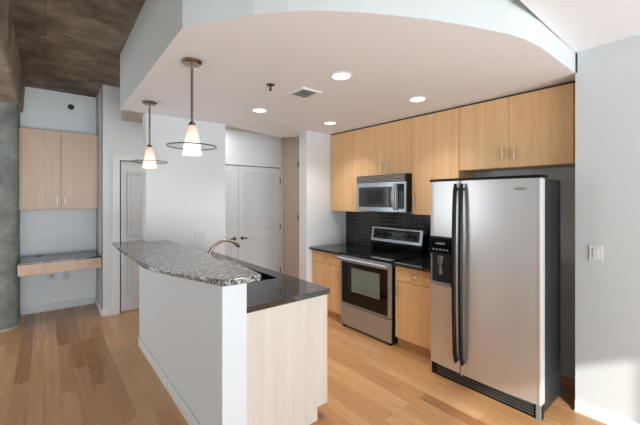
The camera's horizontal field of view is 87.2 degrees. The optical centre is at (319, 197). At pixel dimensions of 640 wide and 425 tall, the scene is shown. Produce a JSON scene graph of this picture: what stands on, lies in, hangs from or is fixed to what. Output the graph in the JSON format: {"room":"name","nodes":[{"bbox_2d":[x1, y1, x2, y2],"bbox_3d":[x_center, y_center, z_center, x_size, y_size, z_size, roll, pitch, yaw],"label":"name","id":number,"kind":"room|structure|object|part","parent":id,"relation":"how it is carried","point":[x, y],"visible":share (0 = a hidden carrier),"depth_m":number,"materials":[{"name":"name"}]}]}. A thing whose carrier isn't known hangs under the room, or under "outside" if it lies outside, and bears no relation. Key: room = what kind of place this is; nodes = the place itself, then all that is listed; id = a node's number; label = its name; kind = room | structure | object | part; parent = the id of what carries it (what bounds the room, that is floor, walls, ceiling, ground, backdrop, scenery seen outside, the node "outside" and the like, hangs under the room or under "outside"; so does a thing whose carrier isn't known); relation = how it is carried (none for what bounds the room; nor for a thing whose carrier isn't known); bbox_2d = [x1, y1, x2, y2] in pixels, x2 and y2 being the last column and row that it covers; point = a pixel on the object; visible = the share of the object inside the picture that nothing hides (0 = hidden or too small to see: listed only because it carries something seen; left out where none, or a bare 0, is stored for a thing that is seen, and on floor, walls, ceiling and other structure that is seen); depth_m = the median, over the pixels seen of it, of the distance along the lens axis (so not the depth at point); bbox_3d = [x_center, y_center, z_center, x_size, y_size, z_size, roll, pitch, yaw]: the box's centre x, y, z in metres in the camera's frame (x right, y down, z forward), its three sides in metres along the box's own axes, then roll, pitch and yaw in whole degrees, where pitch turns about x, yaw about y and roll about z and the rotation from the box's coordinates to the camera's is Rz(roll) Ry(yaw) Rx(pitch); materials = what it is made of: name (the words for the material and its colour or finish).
{"room":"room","nodes":[
{"label":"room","id":0,"kind":"room"},
{"bbox_2d":[0,101,19,329],"bbox_3d":[-4.194,0.221,4.086,0.788,2.758,0.598,0,0,-39],"label":"wall column","id":1,"kind":"structure","parent":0,"point":[9,112],"depth_m":4.06,"materials":[{"name":"grey concrete"}]},
{"bbox_2d":[0,314,20,331],"bbox_3d":[-4.186,1.590,4.077,0.810,0.020,0.597,0,0,-39],"label":"baseboard","id":2,"kind":"structure","parent":1,"relation":"attached to","point":[20,314],"depth_m":4.10,"materials":[{"name":"beige"}]},
{"bbox_2d":[20,86,95,307],"bbox_3d":[-4.159,0.035,4.621,1.820,3.129,0.180,0,0,-39],"label":"wall niche","id":3,"kind":"object","parent":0,"point":[42,231],"depth_m":4.82,"materials":[{"name":"white paint"}]},
{"bbox_2d":[47,272,56,279],"bbox_3d":[-3.817,1.113,4.778,0.105,0.105,0.008,0,0,-39],"label":"outlet","id":4,"kind":"object","parent":3,"relation":"attached to","point":[50,276],"visible":0.95,"depth_m":4.78,"materials":[{"name":"white plastic"}]},
{"bbox_2d":[20,297,94,315],"bbox_3d":[-3.742,1.550,4.835,0.861,0.100,0.014,0,0,-39],"label":"baseboard","id":5,"kind":"structure","parent":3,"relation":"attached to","point":[79,302],"depth_m":4.80,"materials":[{"name":"white paint"}]},
{"bbox_2d":[19,127,98,209],"bbox_3d":[-3.618,-0.379,4.686,0.856,1.053,0.401,0,0,-39],"label":"upper cabinet","id":6,"kind":"object","parent":3,"relation":"attached to","point":[58,169],"visible":1,"depth_m":4.53,"materials":[{"name":"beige wood"}]},
{"bbox_3d":[-3.675,-0.379,4.435,0.401,1.047,0.018,0,0,-39],"label":"door","id":7,"kind":"part","parent":6,"relation":"part of","materials":[{"name":"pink wood"}]},
{"bbox_3d":[-3.361,-0.379,4.692,0.401,1.047,0.018,0,0,-39],"label":"door","id":8,"kind":"part","parent":6,"relation":"part of","materials":[{"name":"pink wood"}]},
{"bbox_2d":[17,250,100,276],"bbox_3d":[-3.545,0.874,4.596,0.857,0.168,0.631,0,0,-39],"label":"desk","id":9,"kind":"object","parent":3,"relation":"attached to","point":[70,261],"visible":1,"depth_m":4.41,"materials":[{"name":"beige wood"}]},
{"bbox_2d":[63,271,69,279],"bbox_3d":[-3.685,1.125,4.886,0.080,0.118,0.008,0,0,-39],"label":"wall outlet","id":10,"kind":"object","parent":3,"relation":"attached to","point":[66,275],"visible":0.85,"depth_m":4.88,"materials":[{"name":"white plastic"}]},
{"bbox_2d":[10,0,145,97],"bbox_3d":[-0.391,-1.630,1.425,7.600,0.200,10.100,0,0,-39],"label":"ceiling","id":11,"kind":"structure","parent":0,"point":[53,60],"depth_m":3.26,"materials":[{"name":"brown concrete"}]},
{"bbox_2d":[0,0,24,112],"bbox_3d":[-1.387,-1.344,0.619,0.938,0.368,9.515,0,0,-39],"label":"beam","id":12,"kind":"structure","parent":11,"relation":"attached to","point":[12,86],"depth_m":3.10,"materials":[{"name":"concrete"}]},
{"bbox_2d":[62,32,116,49],"bbox_3d":[-2.240,-1.528,3.285,0.043,0.004,0.480,0,0,40],"label":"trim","id":13,"kind":"structure","parent":11,"relation":"attached to","point":[62,32],"depth_m":3.36,"materials":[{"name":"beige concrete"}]},
{"bbox_2d":[96,85,102,316],"bbox_3d":[-3.134,0.035,4.853,0.100,3.129,0.758,0,0,-39],"label":"wall","id":14,"kind":"structure","parent":0,"point":[99,118],"depth_m":4.78,"materials":[{"name":"grey paint"}]},
{"bbox_2d":[95,297,101,316],"bbox_3d":[-3.174,1.550,4.811,0.013,0.100,0.742,0,0,-39],"label":"baseboard","id":15,"kind":"structure","parent":14,"relation":"attached to","point":[96,300],"depth_m":4.75,"materials":[{"name":"white paint"}]},
{"bbox_2d":[102,85,142,315],"bbox_3d":[-2.435,0.036,5.025,1.400,3.128,0.140,0,0,-39],"label":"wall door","id":16,"kind":"structure","parent":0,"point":[120,136],"depth_m":4.59,"materials":[{"name":"white paint"}]},
{"bbox_2d":[103,308,110,316],"bbox_3d":[-2.889,1.550,4.553,0.100,0.100,0.013,0,0,-39],"label":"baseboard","id":17,"kind":"structure","parent":16,"relation":"attached to","point":[106,312],"depth_m":4.55,"materials":[{"name":"white paint"}]},
{"bbox_2d":[121,161,142,311],"bbox_3d":[-2.469,0.538,4.959,0.820,2.107,0.058,0,0,-39],"label":"door","id":18,"kind":"structure","parent":16,"relation":"attached to","point":[131,172],"depth_m":4.77,"materials":[{"name":"white paint"}]},
{"bbox_3d":[-2.458,0.500,4.943,0.660,1.760,0.020,0,0,-39],"label":"panel moulding","id":19,"kind":"part","parent":18,"relation":"part of","materials":[{"name":"white paint"}]},
{"bbox_2d":[120,161,130,311],"bbox_3d":[-2.499,0.537,4.992,0.858,2.123,0.029,0,0,-39],"label":"door frame","id":20,"kind":"structure","parent":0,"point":[120,161],"depth_m":4.72,"materials":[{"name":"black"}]},
{"bbox_2d":[113,153,142,314],"bbox_3d":[-2.436,0.495,4.916,1.030,2.210,0.025,0,0,-39],"label":"door frame","id":21,"kind":"structure","parent":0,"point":[116,157],"depth_m":4.61,"materials":[{"name":"white paint"}]},
{"bbox_2d":[143,113,224,254],"bbox_3d":[-1.616,0.328,4.060,0.920,2.544,0.170,0,0,-39],"label":"wall pillar","id":22,"kind":"structure","parent":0,"point":[184,195],"depth_m":3.96,"materials":[{"name":"white paint"}]},
{"bbox_2d":[195,229,205,239],"bbox_3d":[-1.447,0.445,4.082,0.135,0.118,0.008,0,0,-39],"label":"wall outlet","id":23,"kind":"object","parent":22,"relation":"attached to","point":[199,234],"visible":1,"depth_m":4.07,"materials":[{"name":"white plastic"}]},
{"bbox_2d":[121,110,261,133],"bbox_3d":[-1.261,-1.304,5.108,2.878,0.448,1.239,0,0,-39],"label":"ceiling","id":24,"kind":"structure","parent":0,"point":[131,116],"depth_m":4.60,"materials":[{"name":"beige paint"}]},
{"bbox_2d":[139,266,246,424],"bbox_3d":[-1.208,1.058,2.852,0.156,1.085,2.214,0,0,-39],"label":"wall","id":25,"kind":"structure","parent":0,"point":[195,331],"depth_m":2.23,"materials":[{"name":"white paint"}]},
{"bbox_2d":[138,337,198,424],"bbox_3d":[-1.269,1.550,2.793,0.013,0.100,2.190,0,0,-39],"label":"baseboard","id":26,"kind":"structure","parent":25,"relation":"attached to","point":[190,419],"depth_m":2.72,"materials":[{"name":"white paint"}]},
{"bbox_2d":[112,240,260,285],"bbox_3d":[-1.294,0.497,2.878,0.550,0.034,2.397,0,0,-39],"label":"bar","id":27,"kind":"object","parent":25,"relation":"on","point":[166,257],"visible":1,"depth_m":2.46,"materials":[{"name":"stone"}]},
{"bbox_2d":[225,129,281,272],"bbox_3d":[-1.407,0.261,5.537,1.640,2.679,0.350,0,0,-39],"label":"wall","id":28,"kind":"structure","parent":0,"point":[242,148],"depth_m":5.58,"materials":[{"name":"white paint"}]},
{"bbox_2d":[225,165,237,258],"bbox_3d":[-1.624,0.535,5.142,0.804,2.106,0.092,0,0,-39],"label":"door","id":29,"kind":"structure","parent":28,"relation":"in","point":[231,172],"depth_m":5.34,"materials":[{"name":"white paint"}]},
{"bbox_3d":[-1.639,0.465,5.166,0.612,1.790,0.027,0,0,-39],"label":"louver panel","id":30,"kind":"part","parent":29,"relation":"part of","materials":[{"name":"white paint"}]},
{"bbox_2d":[238,166,280,272],"bbox_3d":[-0.998,0.535,5.655,0.802,2.106,0.092,0,0,-39],"label":"door","id":31,"kind":"structure","parent":28,"relation":"in","point":[259,225],"depth_m":5.65,"materials":[{"name":"white paint"}]},
{"bbox_3d":[-1.020,0.465,5.673,0.604,1.790,0.027,0,0,-39],"label":"louver panel","id":32,"kind":"part","parent":31,"relation":"part of","materials":[{"name":"white paint"}]},
{"bbox_2d":[282,137,297,277],"bbox_3d":[-0.348,0.261,5.617,0.100,2.678,1.268,0,0,-39],"label":"wall","id":33,"kind":"structure","parent":0,"point":[289,144],"depth_m":5.73,"materials":[{"name":"beige paint"}]},
{"bbox_2d":[297,137,298,278],"bbox_3d":[-0.189,0.257,5.323,0.026,2.666,0.555,0,0,-39],"label":"door frame","id":34,"kind":"structure","parent":33,"relation":"in","point":[298,137],"depth_m":5.52,"materials":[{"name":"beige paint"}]},
{"bbox_2d":[0,303,606,424],"bbox_3d":[-0.391,1.660,1.425,7.600,0.120,10.100,0,0,-39],"label":"floor","id":35,"kind":"structure","parent":0,"point":[76,365],"depth_m":2.88,"materials":[{"name":"brown wood"}]},
{"bbox_2d":[247,294,326,424],"bbox_3d":[-0.884,1.152,3.128,0.691,0.896,2.196,0,0,-39],"label":"base cabinet","id":36,"kind":"object","parent":35,"relation":"on","point":[287,343],"visible":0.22,"depth_m":2.25,"materials":[{"name":"brown wood"}]},
{"bbox_2d":[205,252,329,312],"bbox_3d":[-0.887,0.685,3.115,0.670,0.038,2.212,0,0,-39],"label":"countertop","id":37,"kind":"structure","parent":36,"relation":"on","point":[279,289],"depth_m":2.44,"materials":[{"name":"black stone"}]},
{"bbox_2d":[208,239,240,253],"bbox_3d":[-0.925,0.521,3.129,0.363,0.288,0.134,0,0,-39],"label":"faucet","id":38,"kind":"object","parent":37,"relation":"on","point":[234,242],"visible":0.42,"depth_m":3.10,"materials":[{"name":"silver metal"}]},
{"bbox_2d":[313,250,341,320],"bbox_3d":[0.338,1.161,4.714,0.702,0.878,0.628,0,0,-39],"label":"base cabinet","id":39,"kind":"object","parent":35,"relation":"on","point":[326,266],"visible":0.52,"depth_m":4.46,"materials":[{"name":"brown wood"}]},
{"bbox_3d":[0.099,0.805,4.518,0.018,0.159,0.624,0,0,-39],"label":"drawer","id":40,"kind":"part","parent":39,"relation":"part of","materials":[{"name":"brown wood"}]},
{"bbox_2d":[309,243,371,254],"bbox_3d":[0.325,0.706,4.701,0.710,0.032,0.637,0,0,-39],"label":"countertop","id":41,"kind":"structure","parent":39,"relation":"on","point":[336,249],"depth_m":4.68,"materials":[{"name":"black stone"}]},
{"bbox_2d":[337,226,426,345],"bbox_3d":[0.746,0.995,4.107,0.761,1.210,0.796,0,0,-39],"label":"range","id":42,"kind":"object","parent":35,"relation":"on","point":[368,274],"visible":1,"depth_m":3.96,"materials":[{"name":"silver metal"}]},
{"bbox_3d":[0.480,0.743,3.890,0.074,0.042,0.785,0,0,-39],"label":"door handle","id":43,"kind":"part","parent":42,"relation":"part of","materials":[{"name":"silver metal"}]},
{"bbox_3d":[0.502,1.035,3.917,0.004,0.500,0.721,0,0,-39],"label":"oven glass","id":44,"kind":"part","parent":42,"relation":"part of","materials":[{"name":"black glass"}]},
{"bbox_3d":[0.520,0.985,3.891,0.002,0.286,0.437,0,0,-39],"label":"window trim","id":45,"kind":"part","parent":42,"relation":"part of","materials":[{"name":"grey glass"}]},
{"bbox_3d":[0.521,1.442,3.923,0.030,0.253,0.784,0,0,-39],"label":"storage drawer","id":46,"kind":"part","parent":42,"relation":"part of","materials":[{"name":"silver metal"}]},
{"bbox_3d":[0.520,1.007,3.923,0.032,0.600,0.784,0,0,-39],"label":"oven door","id":47,"kind":"part","parent":42,"relation":"part of","materials":[{"name":"black glass"}]},
{"bbox_2d":[340,248,423,262],"bbox_3d":[0.747,0.689,4.108,0.638,0.021,0.792,0,0,-39],"label":"cooktop","id":48,"kind":"object","parent":42,"relation":"in","point":[376,255],"depth_m":4.03,"materials":[{"name":"black glass"}]},
{"bbox_3d":[0.957,0.470,4.284,0.028,0.127,0.721,0,0,-39],"label":"panel glass","id":49,"kind":"part","parent":42,"relation":"part of","materials":[{"name":"black"}]},
{"bbox_3d":[0.993,0.480,4.310,0.122,0.180,0.796,0,0,-39],"label":"control panel","id":50,"kind":"part","parent":42,"relation":"part of","materials":[{"name":"silver metal"}]},
{"bbox_2d":[395,266,430,357],"bbox_3d":[1.215,1.161,3.643,0.702,0.878,0.495,0,0,-39],"label":"base cabinet","id":51,"kind":"object","parent":35,"relation":"on","point":[412,287],"visible":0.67,"depth_m":3.46,"materials":[{"name":"brown wood"}]},
{"bbox_2d":[391,255,429,272],"bbox_3d":[1.202,0.706,3.630,0.710,0.032,0.513,0,0,-39],"label":"countertop","id":52,"kind":"structure","parent":51,"relation":"on","point":[422,263],"depth_m":3.54,"materials":[{"name":"black stone"}]},
{"bbox_3d":[0.976,0.805,3.447,0.018,0.159,0.491,0,0,-39],"label":"drawer","id":53,"kind":"part","parent":51,"relation":"part of","materials":[{"name":"brown wood"}]},
{"bbox_2d":[430,174,559,420],"bbox_3d":[1.433,0.716,2.849,0.552,1.768,0.897,0,0,-39],"label":"refrigerator","id":54,"kind":"object","parent":35,"relation":"on","point":[495,240],"visible":1,"depth_m":2.62,"materials":[{"name":"silver metal"}]},
{"bbox_3d":[1.067,0.423,2.973,0.004,0.123,0.196,0,0,-39],"label":"dispenser panel","id":55,"kind":"part","parent":54,"relation":"part of","materials":[{"name":"black plastic"}]},
{"bbox_3d":[1.122,0.670,2.981,0.082,1.630,0.291,0,0,-39],"label":"freezer door","id":56,"kind":"part","parent":54,"relation":"part of","materials":[{"name":"silver metal"}]},
{"bbox_3d":[1.141,0.635,2.837,0.081,1.513,0.033,0,0,-39],"label":"handle","id":57,"kind":"part","parent":54,"relation":"part of","materials":[{"name":"black plastic"}]},
{"bbox_3d":[1.176,0.635,2.791,0.081,1.513,0.033,0,0,-39],"label":"handle","id":58,"kind":"part","parent":54,"relation":"part of","materials":[{"name":"black plastic"}]},
{"bbox_3d":[1.404,0.670,2.634,0.085,1.630,0.588,0,0,-39],"label":"door","id":59,"kind":"part","parent":54,"relation":"part of","materials":[{"name":"silver metal"}]},
{"bbox_3d":[1.594,0.669,2.414,0.072,1.627,0.020,0,0,-39],"label":"trim","id":60,"kind":"part","parent":54,"relation":"part of","materials":[{"name":"silver metal"}]},
{"bbox_2d":[299,131,345,282],"bbox_3d":[0.054,0.328,5.008,0.770,2.544,0.179,0,0,-39],"label":"wall","id":61,"kind":"structure","parent":0,"point":[319,225],"depth_m":4.82,"materials":[{"name":"white paint"}]},
{"bbox_2d":[120,0,577,136],"bbox_3d":[0.018,-1.237,3.364,3.110,0.584,3.698,0,0,-39],"label":"ceiling","id":62,"kind":"structure","parent":0,"point":[450,53],"depth_m":2.33,"materials":[{"name":"grey paint"}]},
{"bbox_2d":[131,100,167,167],"bbox_3d":[-1.678,-0.621,3.306,0.326,0.646,0.326,0,0,-39],"label":"pendant lamp","id":63,"kind":"object","parent":62,"relation":"hanging from","point":[149,161],"visible":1,"depth_m":3.28,"materials":[{"name":"white glass"}]},
{"bbox_3d":[-1.678,-0.399,3.306,0.128,0.202,0.128,0,0,-39],"label":"lamp shade","id":64,"kind":"part","parent":63,"relation":"part of","materials":[{"name":"white glass"}]},
{"bbox_3d":[-1.678,-0.721,3.306,0.016,0.392,0.016,0,0,-39],"label":"rod","id":65,"kind":"part","parent":63,"relation":"part of","materials":[{"name":"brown metal"}]},
{"bbox_2d":[166,57,216,155],"bbox_3d":[-0.882,-0.621,2.316,0.326,0.646,0.326,0,0,-39],"label":"pendant lamp","id":66,"kind":"object","parent":62,"relation":"hanging from","point":[192,143],"visible":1,"depth_m":2.28,"materials":[{"name":"white glass"}]},
{"bbox_3d":[-0.882,-0.721,2.316,0.016,0.392,0.016,0,0,-39],"label":"rod","id":67,"kind":"part","parent":66,"relation":"part of","materials":[{"name":"brown metal"}]},
{"bbox_3d":[-0.882,-0.399,2.316,0.128,0.202,0.128,0,0,-39],"label":"lamp shade","id":68,"kind":"part","parent":66,"relation":"part of","materials":[{"name":"white glass"}]},
{"bbox_2d":[251,108,267,112],"bbox_3d":[-0.649,-0.939,3.605,0.180,0.009,0.180,0,0,-39],"label":"recessed light","id":69,"kind":"object","parent":62,"relation":"in","point":[259,110],"visible":1,"depth_m":3.61,"materials":[{"name":"white plastic"}]},
{"bbox_2d":[266,83,274,90],"bbox_3d":[-0.412,-0.920,2.796,0.072,0.047,0.072,0,0,-39],"label":"sprinkler","id":70,"kind":"object","parent":62,"relation":"attached to","point":[271,85],"visible":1,"depth_m":2.79,"materials":[{"name":"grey metal"}]},
{"bbox_2d":[287,87,321,98],"bbox_3d":[-0.142,-0.938,3.015,0.210,0.011,0.245,0,0,-39],"label":"ceiling vent","id":71,"kind":"object","parent":62,"relation":"in","point":[304,93],"visible":1,"depth_m":3.00,"materials":[{"name":"white plastic"}]},
{"bbox_2d":[323,121,336,124],"bbox_3d":[0.126,-0.939,4.213,0.180,0.009,0.180,0,0,-39],"label":"recessed light","id":72,"kind":"object","parent":62,"relation":"in","point":[326,122],"visible":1,"depth_m":4.19,"materials":[{"name":"white plastic"}]},
{"bbox_2d":[330,71,352,79],"bbox_3d":[0.163,-0.939,2.590,0.180,0.009,0.180,0,0,-39],"label":"recessed light","id":73,"kind":"object","parent":62,"relation":"in","point":[340,75],"visible":1,"depth_m":2.58,"materials":[{"name":"white plastic"}]},
{"bbox_2d":[408,96,426,101],"bbox_3d":[0.929,-0.939,3.198,0.180,0.009,0.180,0,0,-39],"label":"recessed light","id":74,"kind":"object","parent":62,"relation":"in","point":[416,98],"visible":1,"depth_m":3.19,"materials":[{"name":"white plastic"}]},
{"bbox_2d":[376,166,574,379],"bbox_3d":[1.393,0.328,4.075,0.120,2.544,3.340,0,0,-39],"label":"wall","id":75,"kind":"structure","parent":0,"point":[566,175],"depth_m":3.00,"materials":[{"name":"white paint"}]},
{"bbox_2d":[331,128,375,211],"bbox_3d":[0.482,-0.378,4.832,0.329,1.131,0.620,0,0,-39],"label":"upper cabinet","id":76,"kind":"object","parent":75,"relation":"attached to","point":[346,147],"visible":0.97,"depth_m":4.72,"materials":[{"name":"brown wood"}]},
{"bbox_3d":[0.362,-0.368,4.734,0.018,1.108,0.618,0,0,-39],"label":"door","id":77,"kind":"part","parent":76,"relation":"part of","materials":[{"name":"brown wood"}]},
{"bbox_2d":[362,117,412,175],"bbox_3d":[0.918,-0.614,4.273,0.362,0.658,0.791,0,0,-39],"label":"upper cabinet","id":78,"kind":"object","parent":75,"relation":"attached to","point":[386,147],"visible":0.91,"depth_m":4.14,"materials":[{"name":"brown wood"}]},
{"bbox_3d":[0.686,-0.605,4.337,0.018,0.635,0.394,0,0,-39],"label":"door","id":79,"kind":"part","parent":78,"relation":"part of","materials":[{"name":"brown wood"}]},
{"bbox_2d":[357,173,411,211],"bbox_3d":[0.858,-0.059,4.221,0.492,0.448,0.780,0,0,-39],"label":"microwave oven","id":80,"kind":"object","parent":78,"relation":"attached to","point":[390,192],"visible":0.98,"depth_m":4.03,"materials":[{"name":"silver metal"}]},
{"bbox_3d":[0.690,-0.013,4.164,0.032,0.353,0.654,0,0,-39],"label":"door","id":81,"kind":"part","parent":80,"relation":"part of","materials":[{"name":"silver metal"}]},
{"bbox_3d":[0.853,-0.013,3.894,0.069,0.322,0.045,0,0,-39],"label":"handle","id":82,"kind":"part","parent":80,"relation":"part of","materials":[{"name":"silver metal"}]},
{"bbox_3d":[0.942,-0.013,3.866,0.021,0.353,0.121,0,0,-39],"label":"control panel","id":83,"kind":"part","parent":80,"relation":"part of","materials":[{"name":"silver metal"}]},
{"bbox_3d":[0.937,-0.605,4.031,0.018,0.635,0.391,0,0,-39],"label":"door","id":84,"kind":"part","parent":78,"relation":"part of","materials":[{"name":"brown wood"}]},
{"bbox_2d":[346,211,430,255],"bbox_3d":[1.032,0.445,4.409,0.012,0.510,1.984,0,0,-39],"label":"backsplash","id":85,"kind":"structure","parent":75,"relation":"attached to","point":[359,225],"depth_m":4.70,"materials":[{"name":"black tile"}]},
{"bbox_2d":[412,106,473,214],"bbox_3d":[1.352,-0.378,3.744,0.362,1.131,0.568,0,0,-39],"label":"upper cabinet","id":86,"kind":"object","parent":75,"relation":"attached to","point":[435,135],"visible":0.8,"depth_m":3.67,"materials":[{"name":"brown wood"}]},
{"bbox_2d":[459,81,574,171],"bbox_3d":[1.853,-0.611,3.132,0.362,0.665,1.005,0,0,-39],"label":"upper cabinet","id":87,"kind":"object","parent":75,"relation":"attached to","point":[533,129],"visible":0.98,"depth_m":2.99,"materials":[{"name":"brown wood"}]},
{"bbox_3d":[1.577,-0.601,3.249,0.018,0.642,0.473,0,0,-39],"label":"door","id":88,"kind":"part","parent":87,"relation":"part of","materials":[{"name":"brown wood"}]},
{"bbox_3d":[1.882,-0.601,2.878,0.018,0.642,0.480,0,0,-39],"label":"door","id":89,"kind":"part","parent":87,"relation":"part of","materials":[{"name":"brown wood"}]},
{"bbox_2d":[520,0,639,54],"bbox_3d":[3.367,-1.314,0.975,2.355,0.428,4.242,0,0,-39],"label":"ceiling","id":90,"kind":"structure","parent":0,"point":[582,25],"depth_m":2.06,"materials":[{"name":"white paint"}]},
{"bbox_2d":[575,35,639,422],"bbox_3d":[3.465,0.251,1.055,0.499,2.699,4.241,0,0,-39],"label":"wall","id":91,"kind":"structure","parent":0,"point":[607,79],"depth_m":2.39,"materials":[{"name":"grey paint"}]},
{"bbox_2d":[589,244,602,261],"bbox_3d":[2.002,0.400,2.438,0.010,0.118,0.078,0,0,-39],"label":"light switch","id":92,"kind":"object","parent":91,"relation":"attached to","point":[595,251],"visible":1,"depth_m":2.43,"materials":[{"name":"white plastic"}]},
{"bbox_2d":[574,399,639,424],"bbox_3d":[3.227,1.558,0.925,0.033,0.085,4.142,0,0,-39],"label":"baseboard","id":93,"kind":"structure","parent":91,"relation":"attached to","point":[605,415],"depth_m":2.40,"materials":[{"name":"white paint"}]}
]}

